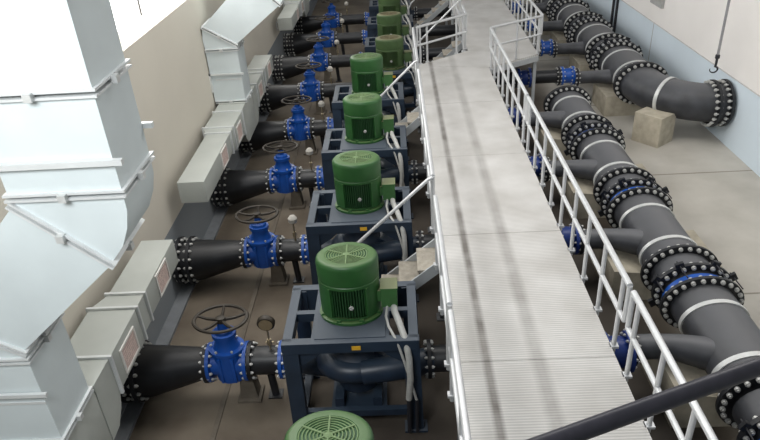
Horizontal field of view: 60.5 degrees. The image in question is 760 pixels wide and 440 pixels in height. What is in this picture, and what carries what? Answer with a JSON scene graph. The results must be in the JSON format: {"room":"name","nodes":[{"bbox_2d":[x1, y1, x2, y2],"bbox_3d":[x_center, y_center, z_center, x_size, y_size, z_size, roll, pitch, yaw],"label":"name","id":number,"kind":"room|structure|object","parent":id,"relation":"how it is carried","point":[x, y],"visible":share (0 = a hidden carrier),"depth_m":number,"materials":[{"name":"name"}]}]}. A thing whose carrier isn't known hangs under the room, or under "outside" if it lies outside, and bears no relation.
{"room":"mechanical room","nodes":[
{"label":"mechanical room","id":0,"kind":"room"},
{"bbox_2d":[0,0,312,418],"bbox_3d":[-4.098,-6.002,15.369,0.620,9.000,35.500,-3,30,2],"label":"wall","id":1,"kind":"structure","parent":0,"point":[164,46],"depth_m":11.65,"materials":[{"name":"paint"}]},
{"bbox_2d":[0,0,177,439],"bbox_3d":[-2.897,-1.270,6.421,2.080,7.460,3.800,-3,30,2],"label":"ventilation duct","id":2,"kind":"object","parent":1,"relation":"attached to","point":[77,174],"visible":1,"depth_m":5.12,"materials":[{"name":"white metal"}]},
{"bbox_2d":[110,0,160,30],"bbox_3d":[-4.453,-4.977,11.163,0.060,2.880,6.200,-3,30,2],"label":"window","id":3,"kind":"structure","parent":1,"relation":"in","point":[125,12],"depth_m":11.32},
{"bbox_2d":[121,340,211,402],"bbox_3d":[-2.990,2.122,9.223,1.313,0.860,0.860,-3,30,2],"label":"pipe reducer","id":4,"kind":"object","parent":1,"relation":"attached to","point":[156,370],"visible":0.67,"depth_m":8.94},
{"bbox_2d":[173,236,248,284],"bbox_3d":[-2.961,0.698,11.650,1.313,0.860,0.860,-3,30,2],"label":"pipe reducer","id":5,"kind":"object","parent":1,"relation":"attached to","point":[198,259],"visible":0.86,"depth_m":11.36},
{"bbox_2d":[114,0,317,439],"bbox_3d":[-3.420,-2.167,17.612,0.220,0.050,35.500,-3,30,2],"label":"trim","id":6,"kind":"structure","parent":1,"relation":"attached to","point":[132,411],"depth_m":11.19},
{"bbox_2d":[177,0,284,202],"bbox_3d":[-2.818,-5.082,12.919,2.080,7.460,7.570,-3,30,2],"label":"ventilation duct","id":7,"kind":"object","parent":1,"relation":"attached to","point":[238,89],"visible":1,"depth_m":13.65,"materials":[{"name":"white metal"}]},
{"bbox_2d":[211,167,272,206],"bbox_3d":[-2.932,-0.726,14.077,1.313,0.860,0.860,-3,30,2],"label":"pipe reducer","id":8,"kind":"object","parent":1,"relation":"attached to","point":[233,186],"visible":0.76,"depth_m":13.79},
{"bbox_2d":[239,119,290,152],"bbox_3d":[-2.902,-2.150,16.504,1.313,0.860,0.860,-3,30,2],"label":"pipe reducer","id":9,"kind":"object","parent":1,"relation":"attached to","point":[265,132],"visible":0.56,"depth_m":16.22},
{"bbox_2d":[259,82,303,112],"bbox_3d":[-2.873,-3.574,18.931,1.313,0.860,0.860,-3,30,2],"label":"pipe reducer","id":10,"kind":"object","parent":1,"relation":"attached to","point":[271,99],"visible":0.66,"depth_m":18.64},
{"bbox_2d":[272,55,311,81],"bbox_3d":[-2.844,-4.998,21.358,1.313,0.860,0.860,-3,30,2],"label":"pipe reducer","id":11,"kind":"object","parent":1,"relation":"attached to","point":[284,66],"visible":0.84,"depth_m":21.07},
{"bbox_2d":[276,0,309,30],"bbox_3d":[-2.696,-11.028,23.053,2.080,7.460,7.570,-3,30,2],"label":"ventilation duct","id":12,"kind":"object","parent":1,"relation":"attached to","point":[292,10],"visible":0.98,"depth_m":22.30,"materials":[{"name":"white metal"}]},
{"bbox_2d":[283,32,317,55],"bbox_3d":[-2.815,-6.422,23.785,1.313,0.860,0.860,-3,30,2],"label":"pipe reducer","id":13,"kind":"object","parent":1,"relation":"attached to","point":[294,44],"visible":0.83,"depth_m":23.50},
{"bbox_2d":[294,15,324,33],"bbox_3d":[-2.785,-7.846,26.212,1.313,0.860,0.860,-3,30,2],"label":"pipe reducer","id":14,"kind":"object","parent":1,"relation":"attached to","point":[308,24],"visible":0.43,"depth_m":25.93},
{"bbox_2d":[129,0,759,439],"bbox_3d":[2.352,-2.316,17.454,12.570,0.200,35.500,-3,30,2],"label":"floor","id":15,"kind":"structure","parent":0,"point":[715,195],"depth_m":11.91,"materials":[{"name":"concrete"}]},
{"bbox_2d":[238,376,264,402],"bbox_3d":[-1.872,2.357,9.348,0.340,0.420,0.320,-3,30,2],"label":"pier","id":16,"kind":"object","parent":15,"relation":"on","point":[250,391],"visible":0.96,"depth_m":9.30,"materials":[{"name":"concrete"}]},
{"bbox_2d":[192,304,248,383],"bbox_3d":[-2.112,1.756,8.998,0.768,1.065,0.614,-3,30,2],"label":"valve","id":17,"kind":"object","parent":16,"relation":"on","point":[224,357],"visible":0.86,"depth_m":8.88,"materials":[{"name":"blue metal"}]},
{"bbox_2d":[246,340,285,398],"bbox_3d":[-1.495,2.119,9.204,0.695,0.938,0.550,-3,30,2],"label":"spool","id":18,"kind":"object","parent":15,"relation":"on","point":[260,360],"visible":0.7,"depth_m":8.94},
{"bbox_2d":[257,315,274,349],"bbox_3d":[-1.526,1.538,8.858,0.244,0.575,0.090,-3,30,2],"label":"pressure gauge","id":19,"kind":"object","parent":18,"relation":"on","point":[264,322],"visible":1,"depth_m":8.74,"materials":[{"name":"metal"}]},
{"bbox_2d":[210,28,332,439],"bbox_3d":[-2.167,-1.198,15.846,0.070,0.020,31.500,-3,30,2],"label":"trim","id":20,"kind":"structure","parent":15,"relation":"on","point":[227,387],"depth_m":11.20,"materials":[{"name":"metal"}]},
{"bbox_2d":[269,265,289,286],"bbox_3d":[-1.842,0.933,11.775,0.340,0.420,0.320,-3,30,2],"label":"pier","id":21,"kind":"object","parent":15,"relation":"on","point":[279,277],"visible":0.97,"depth_m":11.72,"materials":[{"name":"concrete"}]},
{"bbox_2d":[234,205,278,268],"bbox_3d":[-2.083,0.332,11.425,0.768,1.065,0.614,-3,30,2],"label":"valve","id":22,"kind":"object","parent":21,"relation":"on","point":[260,246],"visible":0.88,"depth_m":11.30,"materials":[{"name":"blue metal"}]},
{"bbox_2d":[276,235,309,282],"bbox_3d":[-1.465,0.695,11.631,0.695,0.938,0.550,-3,30,2],"label":"spool","id":23,"kind":"object","parent":15,"relation":"on","point":[287,250],"visible":0.89,"depth_m":11.37},
{"bbox_2d":[288,215,296,240],"bbox_3d":[-1.495,0.140,11.305,0.166,0.510,0.156,-3,30,2],"label":"pressure gauge","id":24,"kind":"object","parent":23,"relation":"on","point":[292,219],"visible":1,"depth_m":11.18,"materials":[{"name":"metal"}]},
{"bbox_2d":[289,191,305,209],"bbox_3d":[-1.813,-0.491,14.202,0.340,0.420,0.320,-3,30,2],"label":"pier","id":25,"kind":"object","parent":15,"relation":"on","point":[297,202],"visible":0.98,"depth_m":14.14,"materials":[{"name":"concrete"}]},
{"bbox_2d":[262,140,297,193],"bbox_3d":[-2.054,-1.092,13.852,0.768,1.065,0.614,-3,30,2],"label":"valve","id":26,"kind":"object","parent":25,"relation":"on","point":[282,176],"visible":0.94,"depth_m":13.73,"materials":[{"name":"blue metal"}]},
{"bbox_2d":[296,165,323,206],"bbox_3d":[-1.436,-0.729,14.058,0.695,0.938,0.550,-3,30,2],"label":"spool","id":27,"kind":"object","parent":15,"relation":"on","point":[305,178],"visible":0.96,"depth_m":13.78},
{"bbox_2d":[304,139,317,154],"bbox_3d":[-1.784,-1.915,16.629,0.340,0.420,0.320,-3,30,2],"label":"pier","id":28,"kind":"object","parent":15,"relation":"on","point":[310,143],"visible":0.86,"depth_m":16.54,"materials":[{"name":"concrete"}]},
{"bbox_2d":[281,95,311,140],"bbox_3d":[-2.024,-2.515,16.279,0.768,1.065,0.614,-3,30,2],"label":"valve","id":29,"kind":"object","parent":28,"relation":"on","point":[298,125],"visible":0.93,"depth_m":16.17,"materials":[{"name":"blue metal"}]},
{"bbox_2d":[314,100,326,114],"bbox_3d":[-1.755,-3.339,19.056,0.340,0.420,0.320,-3,30,2],"label":"pier","id":30,"kind":"object","parent":15,"relation":"on","point":[318,109],"visible":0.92,"depth_m":19.01,"materials":[{"name":"concrete"}]},
{"bbox_2d":[295,62,321,101],"bbox_3d":[-1.995,-3.939,18.706,0.768,1.065,0.614,-3,30,2],"label":"valve","id":31,"kind":"object","parent":30,"relation":"on","point":[310,87],"visible":0.88,"depth_m":18.58,"materials":[{"name":"blue metal"}]},
{"bbox_2d":[310,117,333,151],"bbox_3d":[-1.407,-2.153,16.485,0.695,0.938,0.550,-3,30,2],"label":"spool","id":32,"kind":"object","parent":15,"relation":"on","point":[317,127],"visible":0.72,"depth_m":16.21},
{"bbox_2d":[323,70,333,82],"bbox_3d":[-1.725,-4.763,21.483,0.340,0.420,0.320,-3,30,2],"label":"pier","id":33,"kind":"object","parent":15,"relation":"on","point":[326,79],"visible":0.78,"depth_m":21.41,"materials":[{"name":"concrete"}]},
{"bbox_2d":[306,36,329,71],"bbox_3d":[-1.966,-5.363,21.133,0.768,1.065,0.614,-3,30,2],"label":"valve","id":34,"kind":"object","parent":33,"relation":"on","point":[319,55],"visible":0.83,"depth_m":21.01,"materials":[{"name":"blue metal"}]},
{"bbox_2d":[284,410,373,439],"bbox_3d":[-0.314,2.921,6.171,1.963,2.475,1.371,-3,30,2],"label":"pump","id":35,"kind":"object","parent":15,"relation":"on","point":[327,424],"visible":1,"depth_m":5.66,"materials":[{"name":"green paint"}]},
{"bbox_2d":[297,416,358,439],"bbox_3d":[-0.445,1.845,5.593,0.531,0.022,0.425,-3,30,2],"label":"fan grille","id":36,"kind":"object","parent":35,"relation":"attached to","point":[308,427],"depth_m":5.66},
{"bbox_2d":[331,46,338,54],"bbox_3d":[-1.696,-6.187,23.910,0.340,0.420,0.320,-3,30,2],"label":"pier","id":37,"kind":"object","parent":15,"relation":"on","point":[333,49],"visible":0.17,"depth_m":23.80,"materials":[{"name":"concrete"}]},
{"bbox_2d":[314,15,335,47],"bbox_3d":[-1.937,-6.787,23.560,0.768,1.065,0.614,-3,30,2],"label":"valve","id":38,"kind":"object","parent":37,"relation":"on","point":[326,31],"visible":0.8,"depth_m":23.44,"materials":[{"name":"blue metal"}]},
{"bbox_2d":[320,81,351,112],"bbox_3d":[-1.078,-3.590,18.900,1.295,0.938,0.550,-3,30,2],"label":"spool","id":39,"kind":"object","parent":15,"relation":"on","point":[327,90],"visible":0.43,"depth_m":18.65},
{"bbox_2d":[336,27,341,32],"bbox_3d":[-1.667,-7.611,26.337,0.340,0.420,0.320,-3,30,2],"label":"pier","id":40,"kind":"object","parent":15,"relation":"on","point":[338,29],"visible":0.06,"depth_m":26.20,"materials":[{"name":"concrete"}]},
{"bbox_2d":[321,0,340,27],"bbox_3d":[-1.907,-8.211,25.987,0.768,1.065,0.614,-3,30,2],"label":"valve","id":41,"kind":"object","parent":40,"relation":"on","point":[334,23],"visible":0.64,"depth_m":25.86,"materials":[{"name":"blue metal"}]},
{"bbox_2d":[328,52,362,81],"bbox_3d":[-1.049,-5.014,21.327,1.295,0.938,0.550,-3,30,2],"label":"spool","id":42,"kind":"object","parent":15,"relation":"on","point":[336,61],"visible":0.44,"depth_m":21.07},
{"bbox_2d":[334,30,367,54],"bbox_3d":[-1.020,-6.438,23.754,1.295,0.938,0.550,-3,30,2],"label":"spool","id":43,"kind":"object","parent":15,"relation":"on","point":[348,37],"visible":0.75,"depth_m":23.49},
{"bbox_2d":[339,12,368,31],"bbox_3d":[-0.990,-7.862,26.181,1.295,0.938,0.550,-3,30,2],"label":"spool","id":44,"kind":"object","parent":15,"relation":"on","point":[350,19],"visible":0.81,"depth_m":25.91},
{"bbox_2d":[281,242,434,432],"bbox_3d":[-0.284,1.497,8.598,1.963,2.475,1.371,-3,30,2],"label":"pump","id":45,"kind":"object","parent":15,"relation":"on","point":[350,343],"visible":0.99,"depth_m":8.21,"materials":[{"name":"paint"}]},
{"bbox_2d":[325,244,367,263],"bbox_3d":[-0.416,0.420,8.020,0.531,0.022,0.425,-3,30,2],"label":"fan grille","id":46,"kind":"object","parent":45,"relation":"attached to","point":[334,253],"depth_m":8.02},
{"bbox_2d":[423,339,449,378],"bbox_3d":[1.774,1.804,8.666,2.370,0.520,0.520,-3,30,2],"label":"pipe","id":47,"kind":"object","parent":45,"relation":"attached to","point":[438,351],"visible":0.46,"depth_m":8.54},
{"bbox_2d":[605,331,638,372],"bbox_3d":[3.112,1.744,8.615,0.430,0.550,0.550,-3,30,2],"label":"valve","id":48,"kind":"object","parent":47,"relation":"attached to","point":[623,340],"visible":0.37,"depth_m":8.42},
{"bbox_2d":[306,150,423,301],"bbox_3d":[-0.255,0.073,11.025,1.963,2.475,1.371,-3,30,2],"label":"pump","id":49,"kind":"object","parent":15,"relation":"on","point":[359,200],"visible":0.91,"depth_m":10.56,"materials":[{"name":"paint"}]},
{"bbox_2d":[339,152,371,162],"bbox_3d":[-0.387,-1.003,10.447,0.531,0.022,0.425,-3,30,2],"label":"fan grille","id":50,"kind":"object","parent":49,"relation":"attached to","point":[345,157],"depth_m":10.45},
{"bbox_2d":[416,230,434,247],"bbox_3d":[1.803,0.380,11.093,2.370,0.520,0.520,-3,30,2],"label":"pipe","id":51,"kind":"object","parent":49,"relation":"attached to","point":[426,238],"visible":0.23,"depth_m":10.98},
{"bbox_2d":[557,223,580,254],"bbox_3d":[3.141,0.320,11.042,0.430,0.550,0.550,-3,30,2],"label":"valve","id":52,"kind":"object","parent":51,"relation":"attached to","point":[566,231],"visible":0.3,"depth_m":10.84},
{"bbox_2d":[321,92,417,221],"bbox_3d":[-0.226,-1.351,13.452,1.963,2.475,1.371,-3,30,2],"label":"pump","id":53,"kind":"object","parent":15,"relation":"on","point":[366,128],"visible":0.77,"depth_m":12.97,"materials":[{"name":"paint"}]},
{"bbox_2d":[349,93,374,100],"bbox_3d":[-0.357,-2.427,12.874,0.531,0.022,0.425,-3,30,2],"label":"fan grille","id":54,"kind":"object","parent":53,"relation":"attached to","point":[356,96],"depth_m":12.87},
{"bbox_2d":[411,160,426,184],"bbox_3d":[1.833,-1.044,13.520,2.370,0.520,0.520,-3,30,2],"label":"pipe","id":55,"kind":"object","parent":53,"relation":"attached to","point":[422,173],"visible":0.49,"depth_m":13.39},
{"bbox_2d":[528,153,544,179],"bbox_3d":[3.170,-1.104,13.469,0.430,0.550,0.550,-3,30,2],"label":"valve","id":56,"kind":"object","parent":55,"relation":"attached to","point":[539,157],"visible":0.32,"depth_m":13.29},
{"bbox_2d":[332,52,409,160],"bbox_3d":[-0.197,-2.775,15.879,1.963,2.475,1.371,-3,30,2],"label":"pump","id":57,"kind":"object","parent":15,"relation":"on","point":[367,75],"visible":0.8,"depth_m":15.37,"materials":[{"name":"paint"}]},
{"bbox_2d":[355,53,376,58],"bbox_3d":[-0.328,-3.851,15.301,0.531,0.022,0.425,-3,30,2],"label":"fan grille","id":58,"kind":"object","parent":57,"relation":"attached to","point":[361,55],"depth_m":15.29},
{"bbox_3d":[1.862,-2.468,15.947,2.370,0.520,0.520,-3,30,2],"label":"pipe","id":59,"kind":"object","parent":57,"relation":"attached to","visible":0},
{"bbox_2d":[508,105,520,126],"bbox_3d":[3.200,-2.528,15.896,0.430,0.550,0.550,-3,30,2],"label":"valve","id":60,"kind":"object","parent":59,"relation":"attached to","point":[515,106],"visible":0.36,"depth_m":15.71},
{"bbox_2d":[367,0,415,36],"bbox_3d":[0.438,-6.911,23.198,1.899,2.140,1.311,-3,30,2],"label":"pump","id":61,"kind":"object","parent":15,"relation":"on","point":[384,5],"visible":0.3,"depth_m":22.77,"materials":[{"name":"paint"}]},
{"bbox_2d":[417,24,457,38],"bbox_3d":[2.613,-6.769,23.203,2.620,0.520,0.520,-3,30,2],"label":"pipe","id":62,"kind":"object","parent":61,"relation":"attached to","point":[438,30],"visible":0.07,"depth_m":23.07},
{"bbox_2d":[369,0,414,18],"bbox_3d":[0.467,-8.335,25.625,1.899,2.140,1.311,-3,30,2],"label":"pump","id":63,"kind":"object","parent":15,"relation":"on","point":[373,6],"visible":0.16,"depth_m":25.30,"materials":[{"name":"paint"}]},
{"bbox_2d":[414,6,450,19],"bbox_3d":[2.643,-8.194,25.630,2.620,0.520,0.520,-3,30,2],"label":"pipe","id":64,"kind":"object","parent":63,"relation":"attached to","point":[419,12],"visible":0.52,"depth_m":25.50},
{"bbox_2d":[364,11,421,60],"bbox_3d":[0.408,-5.487,20.771,1.899,2.140,1.311,-3,30,2],"label":"pump","id":65,"kind":"object","parent":15,"relation":"on","point":[389,22],"visible":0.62,"depth_m":20.32,"materials":[{"name":"paint"}]},
{"bbox_2d":[421,46,461,62],"bbox_3d":[2.584,-5.346,20.776,2.620,0.520,0.520,-3,30,2],"label":"pipe","id":66,"kind":"object","parent":65,"relation":"attached to","point":[432,52],"visible":0.32,"depth_m":20.65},
{"bbox_2d":[375,35,418,112],"bbox_3d":[0.379,-4.063,18.344,1.899,2.140,1.311,-3,30,2],"label":"pump","id":67,"kind":"object","parent":15,"relation":"on","point":[391,48],"visible":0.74,"depth_m":17.94,"materials":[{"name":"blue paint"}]},
{"bbox_2d":[492,69,517,87],"bbox_3d":[2.555,-3.922,18.349,2.620,0.520,0.520,-3,30,2],"label":"pipe","id":68,"kind":"object","parent":67,"relation":"attached to","point":[510,74],"visible":0.23,"depth_m":18.16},
{"bbox_2d":[517,68,531,87],"bbox_3d":[4.027,-3.987,18.293,0.430,0.550,0.550,-3,30,2],"label":"valve","id":69,"kind":"object","parent":68,"relation":"attached to","point":[525,76],"visible":0.67,"depth_m":18.10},
{"bbox_2d":[531,67,561,86],"bbox_3d":[4.616,-4.013,18.270,0.870,0.520,0.520,-3,30,2],"label":"pipe","id":70,"kind":"object","parent":69,"relation":"attached to","point":[542,76],"visible":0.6,"depth_m":18.11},
{"bbox_2d":[357,176,438,288],"bbox_3d":[-0.005,0.705,9.754,1.880,2.645,0.681,-3,30,2],"label":"stair","id":71,"kind":"structure","parent":15,"relation":"on","point":[421,261],"depth_m":9.69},
{"bbox_2d":[380,60,420,146],"bbox_3d":[0.053,-2.159,14.635,1.880,2.645,0.681,-3,30,2],"label":"stair","id":72,"kind":"structure","parent":15,"relation":"on","point":[411,118],"depth_m":14.43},
{"bbox_2d":[408,0,448,27],"bbox_3d":[1.648,-7.944,24.324,1.880,2.645,0.681,-3,30,2],"label":"stair","id":73,"kind":"structure","parent":15,"relation":"on","point":[443,4],"depth_m":24.26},
{"bbox_2d":[418,0,461,60],"bbox_3d":[1.590,-5.110,19.495,1.880,2.645,0.681,-3,30,2],"label":"stair","id":74,"kind":"structure","parent":15,"relation":"on","point":[450,50],"depth_m":19.45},
{"bbox_2d":[418,0,651,439],"bbox_3d":[2.631,-2.774,16.371,3.350,1.650,29.900,-3,30,2],"label":"walkway","id":75,"kind":"object","parent":15,"relation":"on","point":[537,357],"visible":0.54,"depth_m":8.92,"materials":[{"name":"metal"}]},
{"bbox_2d":[412,27,418,103],"bbox_3d":[0.859,-3.739,15.692,0.100,1.103,2.828,-3,30,2],"label":"railing","id":76,"kind":"object","parent":75,"relation":"on","point":[414,44],"visible":0.84,"depth_m":15.33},
{"bbox_2d":[417,69,434,233],"bbox_3d":[0.811,-1.432,11.759,0.100,1.103,5.008,-3,30,2],"label":"railing","id":77,"kind":"object","parent":75,"relation":"on","point":[425,139],"visible":0.94,"depth_m":10.91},
{"bbox_2d":[416,13,466,64],"bbox_3d":[1.663,-4.794,17.400,1.822,1.103,0.125,-24,36,-31],"label":"railing","id":78,"kind":"object","parent":75,"relation":"on","point":[427,42],"visible":0.81,"depth_m":17.25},
{"bbox_2d":[433,195,452,370],"bbox_3d":[0.767,0.731,8.072,0.100,1.103,2.418,-3,30,2],"label":"railing","id":79,"kind":"object","parent":75,"relation":"on","point":[440,263],"visible":0.87,"depth_m":7.75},
{"bbox_2d":[446,0,460,35],"bbox_3d":[2.402,-7.241,21.492,0.100,1.103,5.008,-3,30,2],"label":"railing","id":80,"kind":"object","parent":75,"relation":"on","point":[453,1],"visible":0.63,"depth_m":20.51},
{"bbox_2d":[447,309,471,439],"bbox_3d":[0.731,2.502,5.054,0.100,1.103,4.458,-3,30,2],"label":"railing","id":81,"kind":"object","parent":75,"relation":"on","point":[456,394],"visible":1,"depth_m":6.06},
{"bbox_2d":[489,27,528,145],"bbox_3d":[2.760,-3.078,14.347,0.100,1.103,4.978,-3,30,2],"label":"railing","id":82,"kind":"object","parent":75,"relation":"on","point":[492,33],"visible":0.84,"depth_m":13.92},
{"bbox_2d":[491,15,542,64],"bbox_3d":[3.525,-4.606,16.867,1.751,1.103,0.121,-20,34,-25],"label":"railing","id":83,"kind":"object","parent":75,"relation":"on","point":[540,26],"visible":0.8,"depth_m":16.83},
{"bbox_2d":[507,0,543,53],"bbox_3d":[4.324,-6.366,19.779,0.100,1.103,5.808,-2,30,2],"label":"railing","id":84,"kind":"object","parent":75,"relation":"on","point":[515,1],"visible":0.68,"depth_m":18.84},
{"bbox_2d":[525,96,632,351],"bbox_3d":[2.703,-0.316,9.638,0.100,1.103,5.818,-3,30,2],"label":"railing","id":85,"kind":"object","parent":75,"relation":"on","point":[625,281],"visible":0.87,"depth_m":8.67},
{"bbox_2d":[623,290,717,439],"bbox_3d":[2.648,2.366,5.067,0.100,1.103,4.658,-3,30,2],"label":"railing","id":86,"kind":"object","parent":75,"relation":"on","point":[697,413],"visible":0.88,"depth_m":6.20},
{"bbox_2d":[537,13,550,34],"bbox_3d":[6.936,-7.652,25.285,1.600,0.560,1.220,-3,30,2],"label":"saddle","id":87,"kind":"object","parent":15,"relation":"on","point":[545,18],"visible":0.04,"depth_m":24.90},
{"bbox_2d":[520,0,555,18],"bbox_3d":[6.523,-8.322,25.147,2.155,1.120,2.085,-3,30,2],"label":"header tee","id":88,"kind":"object","parent":87,"relation":"on","point":[543,5],"visible":0.38,"depth_m":25.07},
{"bbox_2d":[550,31,569,56],"bbox_3d":[6.907,-6.229,22.858,1.600,0.560,1.220,-3,30,2],"label":"saddle","id":89,"kind":"object","parent":15,"relation":"on","point":[557,36],"visible":0.17,"depth_m":22.64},
{"bbox_2d":[536,0,598,38],"bbox_3d":[6.494,-6.898,22.720,2.155,1.120,2.085,-3,30,2],"label":"header tee","id":90,"kind":"object","parent":89,"relation":"on","point":[565,12],"visible":0.56,"depth_m":22.71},
{"bbox_2d":[548,0,589,20],"bbox_3d":[6.884,-7.637,23.908,1.455,1.149,0.825,-3,30,2],"label":"joint","id":91,"kind":"object","parent":90,"relation":"attached to","point":[556,2],"visible":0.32,"depth_m":23.69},
{"bbox_2d":[534,116,605,160],"bbox_3d":[4.723,-1.974,15.806,1.720,0.600,1.160,-3,30,2],"label":"saddle","id":92,"kind":"object","parent":15,"relation":"on","point":[555,133],"visible":0.14,"depth_m":15.42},
{"bbox_2d":[519,86,612,146],"bbox_3d":[4.315,-2.405,15.558,1.932,0.940,2.045,-3,30,2],"label":"header tee","id":93,"kind":"object","parent":92,"relation":"on","point":[564,107],"visible":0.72,"depth_m":15.45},
{"bbox_2d":[569,54,592,70],"bbox_3d":[6.878,-4.804,20.431,1.600,0.560,1.220,-3,30,2],"label":"saddle","id":94,"kind":"object","parent":15,"relation":"on","point":[579,61],"visible":0.09,"depth_m":20.22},
{"bbox_2d":[551,17,625,64],"bbox_3d":[6.464,-5.474,20.293,2.155,1.120,2.085,-3,30,2],"label":"header tee","id":95,"kind":"object","parent":94,"relation":"on","point":[585,34],"visible":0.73,"depth_m":20.29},
{"bbox_2d":[540,39,553,55],"bbox_3d":[5.255,-5.465,20.674,0.430,0.520,0.520,-3,30,2],"label":"coupling","id":96,"kind":"object","parent":95,"relation":"attached to","point":[546,46],"visible":0.88,"depth_m":20.49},
{"bbox_2d":[566,14,612,42],"bbox_3d":[6.855,-6.213,21.481,1.455,1.149,0.825,-3,30,2],"label":"joint","id":97,"kind":"object","parent":95,"relation":"attached to","point":[575,21],"visible":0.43,"depth_m":21.20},
{"bbox_2d":[558,163,657,218],"bbox_3d":[4.695,-0.607,13.478,1.720,0.600,1.160,-3,30,2],"label":"saddle","id":98,"kind":"object","parent":15,"relation":"on","point":[587,186],"visible":0.21,"depth_m":13.11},
{"bbox_2d":[544,128,655,204],"bbox_3d":[4.287,-1.038,13.230,1.932,0.940,2.045,-3,30,2],"label":"header tee","id":99,"kind":"object","parent":98,"relation":"on","point":[598,155],"visible":0.73,"depth_m":13.11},
{"bbox_2d":[564,120,623,155],"bbox_3d":[4.678,-1.753,14.368,1.251,0.978,0.745,-3,30,2],"label":"joint","id":100,"kind":"object","parent":99,"relation":"attached to","point":[578,128],"visible":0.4,"depth_m":14.14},
{"bbox_2d":[592,83,642,116],"bbox_3d":[6.848,-3.381,18.005,1.600,0.560,1.220,-3,30,2],"label":"saddle","id":101,"kind":"object","parent":15,"relation":"on","point":[604,97],"visible":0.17,"depth_m":17.59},
{"bbox_2d":[573,41,661,89],"bbox_3d":[6.435,-4.050,17.866,2.155,1.120,2.085,-3,30,2],"label":"header tee","id":102,"kind":"object","parent":101,"relation":"on","point":[609,61],"visible":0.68,"depth_m":17.89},
{"bbox_2d":[560,66,575,84],"bbox_3d":[5.225,-4.041,18.247,0.430,0.520,0.520,-3,30,2],"label":"coupling","id":103,"kind":"object","parent":102,"relation":"attached to","point":[568,75],"visible":0.88,"depth_m":18.07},
{"bbox_2d":[589,37,641,69],"bbox_3d":[6.826,-4.789,19.054,1.455,1.149,0.825,-3,30,2],"label":"joint","id":104,"kind":"object","parent":102,"relation":"attached to","point":[599,45],"visible":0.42,"depth_m":18.78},
{"bbox_2d":[631,107,675,147],"bbox_3d":[6.709,-2.294,15.988,0.620,0.740,0.720,-24,36,-30],"label":"concrete block","id":105,"kind":"object","parent":15,"relation":"on","point":[651,127],"visible":0.93,"depth_m":15.78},
{"bbox_2d":[614,62,735,126],"bbox_3d":[7.282,-3.075,16.106,1.443,1.120,3.004,-20,34,-26],"label":"pipe elbow","id":106,"kind":"object","parent":105,"relation":"on","point":[712,102],"visible":0.98,"depth_m":15.57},
{"bbox_2d":[591,230,722,300],"bbox_3d":[4.667,0.759,11.149,1.720,0.600,1.160,-3,30,2],"label":"saddle","id":107,"kind":"object","parent":15,"relation":"on","point":[630,262],"visible":0.21,"depth_m":10.77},
{"bbox_2d":[578,186,717,290],"bbox_3d":[4.259,0.328,10.901,1.932,0.940,2.045,-3,30,2],"label":"header tee","id":108,"kind":"object","parent":107,"relation":"on","point":[643,221],"visible":0.7,"depth_m":10.75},
{"bbox_2d":[597,174,671,216],"bbox_3d":[4.650,-0.387,12.039,1.251,0.978,0.745,-3,30,2],"label":"joint","id":109,"kind":"object","parent":108,"relation":"attached to","point":[618,184],"visible":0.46,"depth_m":11.82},
{"bbox_2d":[641,359,729,427],"bbox_3d":[4.639,2.125,8.820,1.720,0.600,1.160,-3,30,2],"label":"saddle","id":110,"kind":"object","parent":15,"relation":"on","point":[682,413],"visible":0.14,"depth_m":8.46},
{"bbox_2d":[623,275,759,427],"bbox_3d":[4.231,1.694,8.572,1.932,0.940,2.045,-3,30,2],"label":"header tee","id":111,"kind":"object","parent":110,"relation":"on","point":[718,333],"visible":0.73,"depth_m":8.50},
{"bbox_2d":[647,253,742,307],"bbox_3d":[4.622,0.979,9.711,1.251,0.978,0.745,-3,30,2],"label":"joint","id":112,"kind":"object","parent":111,"relation":"attached to","point":[670,270],"visible":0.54,"depth_m":9.51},
{"bbox_3d":[4.610,3.522,6.440,1.720,0.600,1.160,-3,30,2],"label":"saddle","id":113,"kind":"object","parent":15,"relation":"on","visible":0},
{"bbox_3d":[4.202,3.091,6.192,1.932,0.940,2.045,-3,30,2],"label":"header tee","id":114,"kind":"object","parent":113,"relation":"on","visible":0},
{"bbox_2d":[732,388,759,439],"bbox_3d":[4.593,2.376,7.330,1.251,0.978,0.745,-3,30,2],"label":"joint","id":115,"kind":"object","parent":114,"relation":"attached to","point":[746,411],"visible":1,"depth_m":7.38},
{"bbox_2d":[526,356,759,439],"bbox_3d":[0.692,0.445,1.598,3.402,0.045,0.046,-13,32,-16],"label":"handrail","id":116,"kind":"object","parent":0,"point":[599,424],"visible":1,"depth_m":1.57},
{"bbox_2d":[583,0,759,176],"bbox_3d":[8.211,-6.551,14.899,0.300,9.000,35.500,-3,30,2],"label":"wall","id":117,"kind":"structure","parent":0,"point":[698,24],"depth_m":16.16,"materials":[{"name":"paint"}]},
{"bbox_2d":[610,0,618,32],"bbox_3d":[8.174,-9.027,22.061,0.086,6.000,0.490,-3,30,2],"label":"pipe","id":118,"kind":"object","parent":117,"relation":"attached to","point":[617,1],"visible":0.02,"depth_m":23.04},
{"bbox_2d":[650,0,664,8],"bbox_3d":[8.174,-6.567,19.180,0.100,0.490,0.900,-3,30,2],"label":"electrical box","id":119,"kind":"object","parent":117,"relation":"attached to","point":[659,3],"visible":1,"depth_m":18.99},
{"bbox_2d":[621,0,759,96],"bbox_3d":[8.224,-4.028,16.379,0.012,0.027,35.500,-3,30,2],"label":"trim","id":120,"kind":"structure","parent":117,"relation":"attached to","point":[621,0],"depth_m":16.89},
{"bbox_2d":[709,0,730,72],"bbox_3d":[7.397,-6.517,13.029,0.196,7.350,0.098,-12,31,-14],"label":"hook","id":121,"kind":"object","parent":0,"point":[717,56],"visible":1,"depth_m":14.47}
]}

